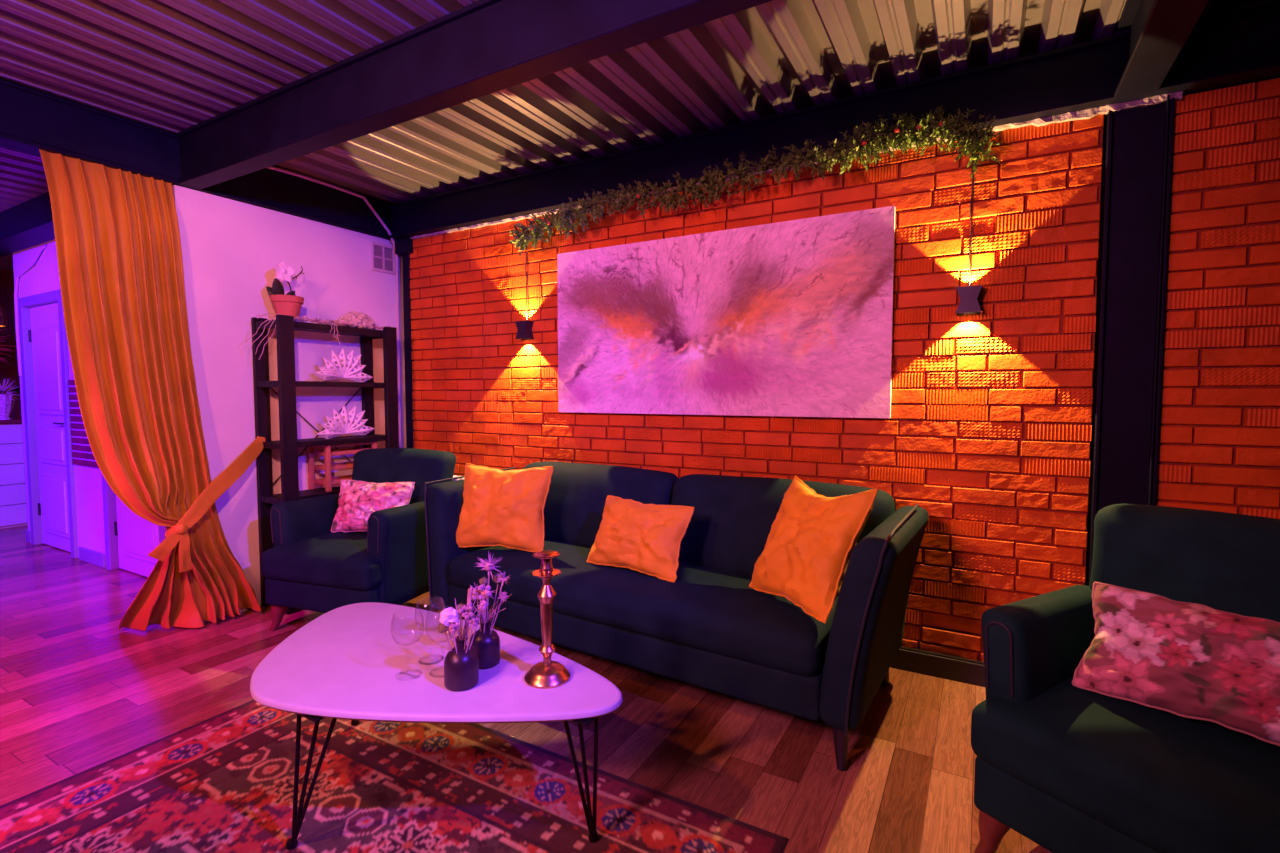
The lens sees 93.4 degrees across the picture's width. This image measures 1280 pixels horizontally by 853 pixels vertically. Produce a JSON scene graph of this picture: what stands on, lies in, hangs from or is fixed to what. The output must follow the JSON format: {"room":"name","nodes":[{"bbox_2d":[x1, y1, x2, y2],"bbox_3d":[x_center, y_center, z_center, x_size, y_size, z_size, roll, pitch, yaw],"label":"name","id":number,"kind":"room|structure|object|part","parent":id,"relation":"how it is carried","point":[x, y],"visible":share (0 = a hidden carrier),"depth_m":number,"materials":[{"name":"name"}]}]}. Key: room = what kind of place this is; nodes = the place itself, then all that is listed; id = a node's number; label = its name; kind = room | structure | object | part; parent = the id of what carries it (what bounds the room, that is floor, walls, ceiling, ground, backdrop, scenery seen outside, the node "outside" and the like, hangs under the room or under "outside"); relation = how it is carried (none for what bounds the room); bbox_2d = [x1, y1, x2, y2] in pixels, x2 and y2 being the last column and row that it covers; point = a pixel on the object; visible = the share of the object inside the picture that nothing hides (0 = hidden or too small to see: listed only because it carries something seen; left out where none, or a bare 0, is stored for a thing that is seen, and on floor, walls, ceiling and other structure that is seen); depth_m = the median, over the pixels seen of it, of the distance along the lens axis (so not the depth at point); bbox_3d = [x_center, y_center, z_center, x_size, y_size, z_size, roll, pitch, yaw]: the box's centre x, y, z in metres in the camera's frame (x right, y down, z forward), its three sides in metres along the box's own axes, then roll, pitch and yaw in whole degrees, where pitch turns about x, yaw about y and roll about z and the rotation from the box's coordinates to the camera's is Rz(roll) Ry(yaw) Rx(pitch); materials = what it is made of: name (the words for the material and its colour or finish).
{"room":"living room","nodes":[
{"label":"living room","id":0,"kind":"room"},
{"bbox_2d":[0,269,21,418],"bbox_3d":[-8.051,-0.335,5.099,0.150,2.660,5.300,2,4,30],"label":"wall","id":1,"kind":"structure","parent":0,"point":[8,371],"depth_m":6.72,"materials":[{"name":"paint"}]},
{"bbox_2d":[0,192,54,256],"bbox_3d":[-4.928,-1.517,4.716,5.590,0.202,0.200,2,4,30],"label":"trim","id":2,"kind":"structure","parent":1,"relation":"attached to","point":[27,224],"depth_m":4.36,"materials":[{"name":"paint"}]},
{"bbox_2d":[13,239,104,553],"bbox_3d":[-3.838,-0.300,4.453,3.150,2.660,0.291,2,4,30],"label":"wall","id":3,"kind":"structure","parent":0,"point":[43,276],"depth_m":4.59,"materials":[{"name":"paint"}]},
{"bbox_2d":[14,244,46,375],"bbox_3d":[-4.920,-0.919,4.873,0.705,1.012,0.037,2,4,30],"label":"cable","id":4,"kind":"object","parent":3,"relation":"attached to","point":[44,246],"visible":0.98,"depth_m":5.03,"materials":[{"name":"grey plastic"}]},
{"bbox_2d":[18,289,78,558],"bbox_3d":[-4.736,-0.022,4.852,0.910,2.060,0.104,2,4,30],"label":"door","id":5,"kind":"structure","parent":3,"relation":"attached to","point":[43,338],"depth_m":4.87,"materials":[{"name":"grey wood"}]},
{"bbox_2d":[25,530,105,567],"bbox_3d":[-3.909,0.984,4.408,3.140,0.100,0.018,2,4,30],"label":"baseboard","id":6,"kind":"structure","parent":3,"relation":"attached to","point":[85,554],"depth_m":4.52,"materials":[{"name":"grey"}]},
{"bbox_3d":[-4.109,-0.031,4.466,0.500,0.660,0.020,2,4,30],"label":"brick panel","id":7,"kind":"part","parent":3,"relation":"part of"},
{"bbox_2d":[102,475,165,576],"bbox_3d":[-3.455,0.018,4.122,0.920,2.060,0.104,2,4,30],"label":"door","id":8,"kind":"structure","parent":3,"relation":"attached to","point":[129,538],"depth_m":4.25,"materials":[{"name":"grey wood"}]},
{"bbox_2d":[172,185,405,622],"bbox_3d":[-2.180,-0.128,3.953,0.235,2.370,1.510,2,4,30],"label":"wall","id":9,"kind":"structure","parent":0,"point":[231,249],"depth_m":3.56,"materials":[{"name":"white paint"}]},
{"bbox_2d":[0,79,394,240],"bbox_3d":[-3.090,-1.348,2.153,0.150,0.250,5.200,2,4,30],"label":"beam","id":10,"kind":"structure","parent":9,"relation":"attached to","point":[31,120],"depth_m":3.03,"materials":[{"name":"metal"}]},
{"bbox_2d":[39,149,265,630],"bbox_3d":[-2.440,-0.105,3.125,0.829,2.389,0.469,-2,4,-31],"label":"curtain","id":11,"kind":"object","parent":10,"relation":"hanging from","point":[117,233],"visible":1,"depth_m":3.02,"materials":[{"name":"orange fabric"}]},
{"bbox_2d":[267,166,401,447],"bbox_3d":[-2.045,-0.312,3.878,0.057,2.505,1.231,2,4,30],"label":"cable","id":12,"kind":"object","parent":9,"relation":"attached to","point":[270,167],"visible":0.73,"depth_m":4.36,"materials":[{"name":"grey plastic"}]},
{"bbox_2d":[371,241,395,274],"bbox_3d":[-1.819,-1.192,4.274,0.015,0.200,0.190,2,4,30],"label":"air vent","id":13,"kind":"object","parent":9,"relation":"in","point":[382,255],"visible":1,"depth_m":4.27,"materials":[{"name":"grey plastic"}]},
{"bbox_2d":[177,0,772,188],"bbox_3d":[0.255,-1.324,1.691,6.100,0.262,0.105,2,4,30],"label":"beam","id":14,"kind":"structure","parent":9,"relation":"attached to","point":[480,48],"depth_m":2.25,"materials":[{"name":"metal"}]},
{"bbox_2d":[0,525,1051,852],"bbox_3d":[-2.904,1.181,2.241,12.000,0.060,5.300,2,4,30],"label":"floor","id":15,"kind":"structure","parent":0,"point":[79,692],"depth_m":2.31,"materials":[{"name":"laminate"}]},
{"bbox_2d":[0,418,27,527],"bbox_3d":[-7.221,0.530,4.228,0.700,1.025,4.170,2,4,30],"label":"cabinet","id":16,"kind":"object","parent":15,"relation":"on","point":[13,506],"depth_m":5.75,"materials":[{"name":"white wood"}]},
{"bbox_2d":[0,324,13,366],"bbox_3d":[-6.519,-0.616,5.842,0.708,1.090,0.722,2,4,30],"label":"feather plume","id":17,"kind":"object","parent":16,"relation":"on","point":[1,349],"visible":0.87,"depth_m":6.00,"materials":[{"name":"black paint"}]},
{"bbox_2d":[0,379,19,419],"bbox_3d":[-6.054,-0.269,5.727,0.266,0.409,0.268,2,4,30],"label":"potted plant","id":18,"kind":"object","parent":16,"relation":"on","point":[6,399],"visible":0.99,"depth_m":5.72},
{"bbox_2d":[0,418,21,423],"bbox_3d":[-7.221,0.039,4.202,0.700,0.040,4.170,2,4,30],"label":"countertop","id":19,"kind":"structure","parent":16,"relation":"on","point":[14,420],"depth_m":5.72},
{"bbox_2d":[251,314,398,614],"bbox_3d":[-1.951,0.206,3.829,0.282,1.715,0.780,2,4,30],"label":"shelving unit","id":20,"kind":"object","parent":15,"relation":"on","point":[288,444],"visible":0.58,"depth_m":3.57,"materials":[{"name":"black wood"}]},
{"bbox_3d":[-2.235,0.220,3.586,0.032,1.715,0.075,2,4,30],"label":"post","id":21,"kind":"part","parent":20,"relation":"part of","materials":[{"name":"black wood"}]},
{"bbox_2d":[266,261,303,317],"bbox_3d":[-2.079,-0.798,3.543,0.174,0.318,0.200,2,4,30],"label":"potted orchid","id":22,"kind":"object","parent":20,"relation":"on","point":[289,304],"visible":0.91,"depth_m":3.49,"materials":[{"name":"ceramic"}]},
{"bbox_3d":[-2.073,-0.895,3.499,0.054,0.120,0.116,2,4,30],"label":"flower","id":23,"kind":"part","parent":22,"relation":"part of","materials":[{"name":"white plant"}]},
{"bbox_3d":[-2.077,-0.702,3.552,0.174,0.124,0.174,2,4,30],"label":"pot","id":24,"kind":"part","parent":22,"relation":"part of","materials":[{"name":"ceramic"}]},
{"bbox_3d":[-2.044,-0.847,3.561,0.028,0.217,0.129,2,4,30],"label":"stem","id":25,"kind":"part","parent":22,"relation":"part of","materials":[{"name":"brown"}]},
{"bbox_3d":[-2.015,0.226,3.466,0.032,1.715,0.085,2,4,30],"label":"post","id":26,"kind":"part","parent":20,"relation":"part of","materials":[{"name":"black wood"}]},
{"bbox_3d":[-1.950,0.414,3.840,0.224,0.036,0.772,2,4,30],"label":"shelf","id":27,"kind":"part","parent":20,"relation":"part of","materials":[{"name":"black wood"}]},
{"bbox_3d":[-1.950,-0.604,3.785,0.224,0.042,0.772,2,4,30],"label":"shelf","id":28,"kind":"part","parent":20,"relation":"part of","materials":[{"name":"black wood"}]},
{"bbox_3d":[-1.950,-0.262,3.804,0.224,0.036,0.772,2,4,30],"label":"shelf","id":29,"kind":"part","parent":20,"relation":"part of","materials":[{"name":"black wood"}]},
{"bbox_2d":[245,313,397,359],"bbox_3d":[-1.929,-0.529,3.730,0.231,0.268,0.925,2,4,30],"label":"strands","id":30,"kind":"object","parent":20,"relation":"on","point":[318,321],"visible":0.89,"depth_m":3.62,"materials":[{"name":"brown"}]},
{"bbox_3d":[-1.950,0.092,3.823,0.224,0.036,0.772,2,4,30],"label":"shelf","id":31,"kind":"part","parent":20,"relation":"part of","materials":[{"name":"black wood"}]},
{"bbox_2d":[307,441,376,491],"bbox_3d":[-1.923,0.241,3.913,0.202,0.300,0.358,2,4,30],"label":"crate","id":32,"kind":"object","parent":20,"relation":"on","point":[328,482],"visible":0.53,"depth_m":3.81,"materials":[{"name":"brown wood"}]},
{"bbox_3d":[-2.081,0.247,3.813,0.026,0.300,0.028,2,4,30],"label":"post","id":33,"kind":"part","parent":32,"relation":"part of","materials":[{"name":"brown wood"}]},
{"bbox_3d":[-1.928,0.252,3.727,0.026,0.300,0.028,2,4,30],"label":"post","id":34,"kind":"part","parent":32,"relation":"part of","materials":[{"name":"brown wood"}]},
{"bbox_3d":[-1.765,0.236,4.013,0.026,0.300,0.028,2,4,30],"label":"post","id":35,"kind":"part","parent":32,"relation":"part of","materials":[{"name":"brown wood"}]},
{"bbox_2d":[314,348,373,381],"bbox_3d":[-1.873,-0.387,3.820,0.047,0.212,0.412,2,4,30],"label":"star","id":36,"kind":"object","parent":20,"relation":"on","point":[342,372],"visible":1,"depth_m":3.81,"materials":[{"name":"white"}]},
{"bbox_2d":[316,405,375,438],"bbox_3d":[-1.871,-0.032,3.842,0.047,0.210,0.412,2,4,30],"label":"decorative sculpture","id":37,"kind":"object","parent":20,"relation":"on","point":[345,428],"visible":1,"depth_m":3.83,"materials":[{"name":"white"}]},
{"bbox_2d":[336,311,375,329],"bbox_3d":[-1.847,-0.693,3.940,0.154,0.125,0.281,2,4,30],"label":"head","id":38,"kind":"object","parent":20,"relation":"on","point":[357,318],"visible":0.82,"depth_m":3.89},
{"bbox_3d":[-1.885,0.186,4.197,0.032,1.715,0.075,2,4,30],"label":"post","id":39,"kind":"part","parent":20,"relation":"part of","materials":[{"name":"black wood"}]},
{"bbox_3d":[-1.671,0.193,4.069,0.032,1.715,0.085,2,4,30],"label":"post","id":40,"kind":"part","parent":20,"relation":"part of","materials":[{"name":"black wood"}]},
{"bbox_2d":[261,448,455,630],"bbox_3d":[-1.548,0.621,3.423,0.779,0.940,0.786,1,3,19],"label":"armchair","id":41,"kind":"object","parent":15,"relation":"on","point":[310,566],"visible":0.72,"depth_m":3.18,"materials":[{"name":"teal fabric"}]},
{"bbox_3d":[-1.939,1.008,3.261,0.092,0.185,0.096,1,3,19],"label":"leg","id":42,"kind":"part","parent":41,"relation":"part of","materials":[{"name":"brown wood"}]},
{"bbox_3d":[-1.852,0.662,3.517,0.144,0.519,0.585,1,3,19],"label":"armrest","id":43,"kind":"part","parent":41,"relation":"part of","materials":[{"name":"teal fabric"}]},
{"bbox_2d":[261,531,382,590],"bbox_3d":[-1.579,0.708,3.337,0.720,0.183,0.595,1,3,19],"label":"seat cushion","id":44,"kind":"object","parent":41,"relation":"on","point":[317,560],"depth_m":3.08,"materials":[{"name":"teal fabric"}]},
{"bbox_2d":[331,479,414,531],"bbox_3d":[-1.539,0.464,3.454,0.491,0.295,0.196,1,3,11],"label":"floral cushion","id":45,"kind":"object","parent":41,"relation":"on","point":[357,500],"visible":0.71,"depth_m":3.42,"materials":[{"name":"fabric"}]},
{"bbox_3d":[-1.251,0.673,3.314,0.144,0.519,0.585,1,3,19],"label":"armrest","id":46,"kind":"part","parent":41,"relation":"part of","materials":[{"name":"teal fabric"}]},
{"bbox_3d":[-1.462,0.406,3.665,0.693,0.535,0.251,1,3,19],"label":"backrest","id":47,"kind":"part","parent":41,"relation":"part of","materials":[{"name":"teal fabric"}]},
{"bbox_2d":[0,700,788,852],"bbox_3d":[-1.275,1.218,0.909,2.150,0.007,3.100,2,4,30],"label":"rug","id":48,"kind":"object","parent":15,"relation":"on","point":[223,782],"visible":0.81,"depth_m":1.88,"materials":[{"name":"red carpet"}]},
{"bbox_2d":[250,602,621,849],"bbox_3d":[-0.688,0.943,1.846,1.317,0.442,0.691,2,4,30],"label":"coffee table","id":49,"kind":"object","parent":48,"relation":"on","point":[346,662],"visible":0.97,"depth_m":1.71,"materials":[{"name":"white metal"}]},
{"bbox_3d":[-0.898,0.966,1.653,0.184,0.416,0.080,2,4,30],"label":"leg","id":50,"kind":"part","parent":49,"relation":"part of","materials":[{"name":"black metal"}]},
{"bbox_3d":[-1.057,0.933,2.277,0.113,0.416,0.106,2,4,30],"label":"leg","id":51,"kind":"part","parent":49,"relation":"part of","materials":[{"name":"black metal"}]},
{"bbox_2d":[444,636,478,690],"bbox_3d":[-0.504,0.662,1.702,0.094,0.134,0.094,2,4,30],"label":"bottle vase","id":52,"kind":"object","parent":49,"relation":"on","point":[461,669],"visible":0.88,"depth_m":1.67,"materials":[{"name":"black ceramic"}]},
{"bbox_2d":[438,586,487,653],"bbox_3d":[-0.495,0.569,1.688,0.145,0.243,0.122,-1,3,-18],"label":"bouquet","id":53,"kind":"object","parent":52,"relation":"in","point":[450,616],"visible":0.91,"depth_m":1.67,"materials":[{"name":"white plant"}]},
{"bbox_2d":[469,619,499,668],"bbox_3d":[-0.473,0.656,1.833,0.092,0.131,0.092,2,4,30],"label":"bottle vase","id":54,"kind":"object","parent":49,"relation":"on","point":[486,645],"visible":0.81,"depth_m":1.80,"materials":[{"name":"black ceramic"}]},
{"bbox_2d":[471,550,511,633],"bbox_3d":[-0.447,0.528,1.806,0.126,0.312,0.134,1,3,17],"label":"bouquet","id":55,"kind":"object","parent":54,"relation":"in","point":[483,592],"visible":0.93,"depth_m":1.80,"materials":[{"name":"plant"}]},
{"bbox_2d":[524,551,569,688],"bbox_3d":[-0.267,0.545,1.733,0.132,0.364,0.132,2,4,30],"label":"candlestick","id":56,"kind":"object","parent":49,"relation":"on","point":[546,674],"visible":1,"depth_m":1.72,"materials":[{"name":"gold metal"}]},
{"bbox_3d":[-0.267,0.556,1.733,0.054,0.259,0.054,2,4,30],"label":"stem","id":57,"kind":"part","parent":56,"relation":"part of","materials":[{"name":"gold metal"}]},
{"bbox_2d":[533,551,559,575],"bbox_3d":[-0.267,0.394,1.725,0.078,0.061,0.076,2,4,30],"label":"candle cup","id":58,"kind":"object","parent":56,"relation":"on","point":[546,568],"depth_m":1.71,"materials":[{"name":"gold metal"}]},
{"bbox_3d":[-0.144,0.967,1.643,0.100,0.416,0.143,2,4,30],"label":"leg","id":59,"kind":"part","parent":49,"relation":"part of","materials":[{"name":"black metal"}]},
{"bbox_2d":[424,461,928,770],"bbox_3d":[0.028,0.680,2.866,2.332,0.878,0.851,2,4,33],"label":"sofa","id":60,"kind":"object","parent":15,"relation":"on","point":[708,629],"visible":0.64,"depth_m":2.48,"materials":[{"name":"teal fabric"}]},
{"bbox_3d":[-0.850,0.613,3.442,0.230,0.645,0.840,2,4,33],"label":"armrest","id":61,"kind":"part","parent":60,"relation":"part of","materials":[{"name":"teal fabric"}]},
{"bbox_2d":[456,463,552,551],"bbox_3d":[-0.718,0.418,3.145,0.509,0.425,0.219,1,3,15],"label":"throw cushion","id":62,"kind":"object","parent":60,"relation":"on","point":[500,507],"visible":0.99,"depth_m":3.09,"materials":[{"name":"orange fabric"}]},
{"bbox_2d":[523,461,677,545],"bbox_3d":[-0.282,0.441,3.339,1.041,0.450,0.285,2,4,33],"label":"cushion","id":63,"kind":"object","parent":60,"relation":"on","point":[578,492],"depth_m":3.22,"materials":[{"name":"teal fabric"}]},
{"bbox_2d":[587,495,694,582],"bbox_3d":[-0.006,0.500,2.762,0.511,0.304,0.203,2,4,37],"label":"throw cushion","id":64,"kind":"object","parent":60,"relation":"on","point":[631,534],"visible":1,"depth_m":2.69,"materials":[{"name":"orange fabric"}]},
{"bbox_2d":[449,539,839,676],"bbox_3d":[-0.012,0.733,2.808,1.880,0.180,0.685,2,4,33],"label":"seat cushion","id":65,"kind":"object","parent":60,"relation":"on","point":[711,611],"depth_m":2.43,"materials":[{"name":"teal fabric"}]},
{"bbox_2d":[671,474,894,589],"bbox_3d":[0.597,0.473,2.767,1.041,0.453,0.284,2,4,33],"label":"cushion","id":66,"kind":"object","parent":60,"relation":"on","point":[729,527],"depth_m":2.76,"materials":[{"name":"teal fabric"}]},
{"bbox_2d":[749,475,877,623],"bbox_3d":[0.636,0.440,2.303,0.270,0.462,0.474,-1,3,-24],"label":"throw cushion","id":67,"kind":"object","parent":60,"relation":"on","point":[812,538],"visible":1,"depth_m":2.19,"materials":[{"name":"orange fabric"}]},
{"bbox_3d":[0.684,1.078,2.061,0.060,0.171,0.066,2,4,33],"label":"leg","id":68,"kind":"part","parent":60,"relation":"part of","materials":[{"name":"black paint"}]},
{"bbox_3d":[0.911,0.675,2.295,0.230,0.645,0.840,2,4,33],"label":"armrest","id":69,"kind":"part","parent":60,"relation":"part of","materials":[{"name":"teal fabric"}]},
{"bbox_3d":[1.053,1.047,2.627,0.060,0.171,0.066,2,4,33],"label":"leg","id":70,"kind":"part","parent":60,"relation":"part of","materials":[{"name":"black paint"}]},
{"bbox_2d":[971,503,1279,852],"bbox_3d":[1.391,0.725,1.509,0.786,0.940,0.779,-2,4,-31],"label":"armchair","id":71,"kind":"object","parent":15,"relation":"on","point":[1061,765],"visible":0.8,"depth_m":1.52,"materials":[{"name":"black fabric"}]},
{"bbox_3d":[0.975,1.096,1.640,0.096,0.185,0.092,-2,4,-31],"label":"leg","id":72,"kind":"part","parent":71,"relation":"part of","materials":[{"name":"brown wood"}]},
{"bbox_3d":[1.218,0.756,1.776,0.585,0.519,0.144,-2,4,-31],"label":"armrest","id":73,"kind":"part","parent":71,"relation":"part of","materials":[{"name":"black fabric"}]},
{"bbox_2d":[971,677,1279,852],"bbox_3d":[1.310,0.809,1.464,0.595,0.183,0.720,-2,4,-31],"label":"seat cushion","id":74,"kind":"object","parent":71,"relation":"on","point":[1152,780],"depth_m":1.37,"materials":[{"name":"green fabric"}]},
{"bbox_2d":[1072,581,1279,745],"bbox_3d":[1.407,0.578,1.429,0.221,0.274,0.608,-2,4,-38],"label":"floral cushion","id":75,"kind":"object","parent":71,"relation":"on","point":[1196,661],"visible":1,"depth_m":1.45,"materials":[{"name":"fabric"}]},
{"bbox_3d":[1.620,0.515,1.637,0.251,0.535,0.693,-2,4,-31],"label":"backrest","id":76,"kind":"part","parent":71,"relation":"part of","materials":[{"name":"black fabric"}]},
{"bbox_2d":[0,0,1262,269],"bbox_3d":[-2.842,-1.511,2.061,12.042,0.065,5.300,2,4,30],"label":"ceiling","id":77,"kind":"structure","parent":0,"point":[171,66],"depth_m":2.53,"materials":[{"name":"silver metal"}]},
{"bbox_2d":[0,302,6,326],"bbox_3d":[-6.070,-1.306,5.645,0.187,0.720,0.187,2,4,30],"label":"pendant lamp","id":78,"kind":"object","parent":77,"relation":"hanging from","point":[3,318],"visible":1,"depth_m":5.67,"materials":[{"name":"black metal"}]},
{"bbox_2d":[1113,0,1208,98],"bbox_3d":[0.569,-1.234,0.012,0.130,0.260,5.100,2,4,30],"label":"beam","id":79,"kind":"structure","parent":77,"relation":"attached to","point":[1159,29],"depth_m":1.96,"materials":[{"name":"metal"}]},
{"bbox_2d":[410,78,1279,661],"bbox_3d":[0.943,-0.075,2.964,5.900,2.372,0.135,2,4,30],"label":"wall","id":80,"kind":"structure","parent":0,"point":[988,429],"depth_m":2.60,"materials":[{"name":"brick"}]},
{"bbox_2d":[395,238,414,447],"bbox_3d":[-1.660,-0.153,4.404,0.130,2.370,0.150,2,4,30],"label":"column","id":81,"kind":"structure","parent":80,"relation":"attached to","point":[404,246],"depth_m":4.34,"materials":[{"name":"metal"}]},
{"bbox_2d":[515,244,533,339],"bbox_3d":[-0.722,-0.885,3.762,0.100,0.675,0.068,2,4,30],"label":"wall sconce","id":82,"kind":"object","parent":80,"relation":"attached to","point":[524,328],"visible":0.91,"depth_m":3.76,"materials":[{"name":"black metal"}]},
{"bbox_2d":[557,206,894,417],"bbox_3d":[0.327,-0.538,3.200,1.884,0.952,0.029,2,4,30],"label":"abstract painting","id":83,"kind":"object","parent":80,"relation":"attached to","point":[793,318],"visible":1,"depth_m":3.08,"materials":[{"name":"beige fabric"}]},
{"bbox_3d":[0.328,-0.538,3.201,1.884,0.952,0.026,2,4,30],"label":"stretcher frame","id":84,"kind":"part","parent":83,"relation":"part of","materials":[{"name":"white wood"}]},
{"bbox_2d":[507,106,1001,255],"bbox_3d":[0.311,-1.177,3.004,2.569,0.377,0.171,2,4,30],"label":"pine garland","id":85,"kind":"object","parent":80,"relation":"attached to","point":[973,140],"visible":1,"depth_m":2.76,"materials":[{"name":"green plant"}]},
{"bbox_2d":[410,91,1182,239],"bbox_3d":[0.187,-1.266,3.242,4.150,0.029,0.042,2,4,30],"label":"trim","id":86,"kind":"structure","parent":80,"relation":"attached to","point":[1154,100],"depth_m":2.41,"materials":[{"name":"paint"}]},
{"bbox_2d":[387,0,1279,239],"bbox_3d":[0.893,-1.371,2.808,6.100,0.225,0.115,2,4,30],"label":"beam","id":87,"kind":"structure","parent":80,"relation":"attached to","point":[1240,45],"depth_m":2.61,"materials":[{"name":"metal"}]},
{"bbox_2d":[890,646,984,686],"bbox_3d":[0.080,1.035,3.435,3.955,0.102,0.030,2,4,30],"label":"baseboard","id":88,"kind":"structure","parent":80,"relation":"attached to","point":[964,670],"depth_m":2.70,"materials":[{"name":"black paint"}]},
{"bbox_2d":[955,154,982,314],"bbox_3d":[1.401,-0.820,2.553,0.100,0.675,0.068,2,4,30],"label":"wall sconce","id":89,"kind":"object","parent":80,"relation":"attached to","point":[969,295],"visible":0.96,"depth_m":2.55,"materials":[{"name":"black metal"}]},
{"bbox_2d":[1085,95,1174,585],"bbox_3d":[1.911,-0.043,2.379,0.193,2.370,0.135,2,4,30],"label":"column","id":90,"kind":"structure","parent":80,"relation":"attached to","point":[1137,142],"depth_m":2.32,"materials":[{"name":"metal"}]}
]}

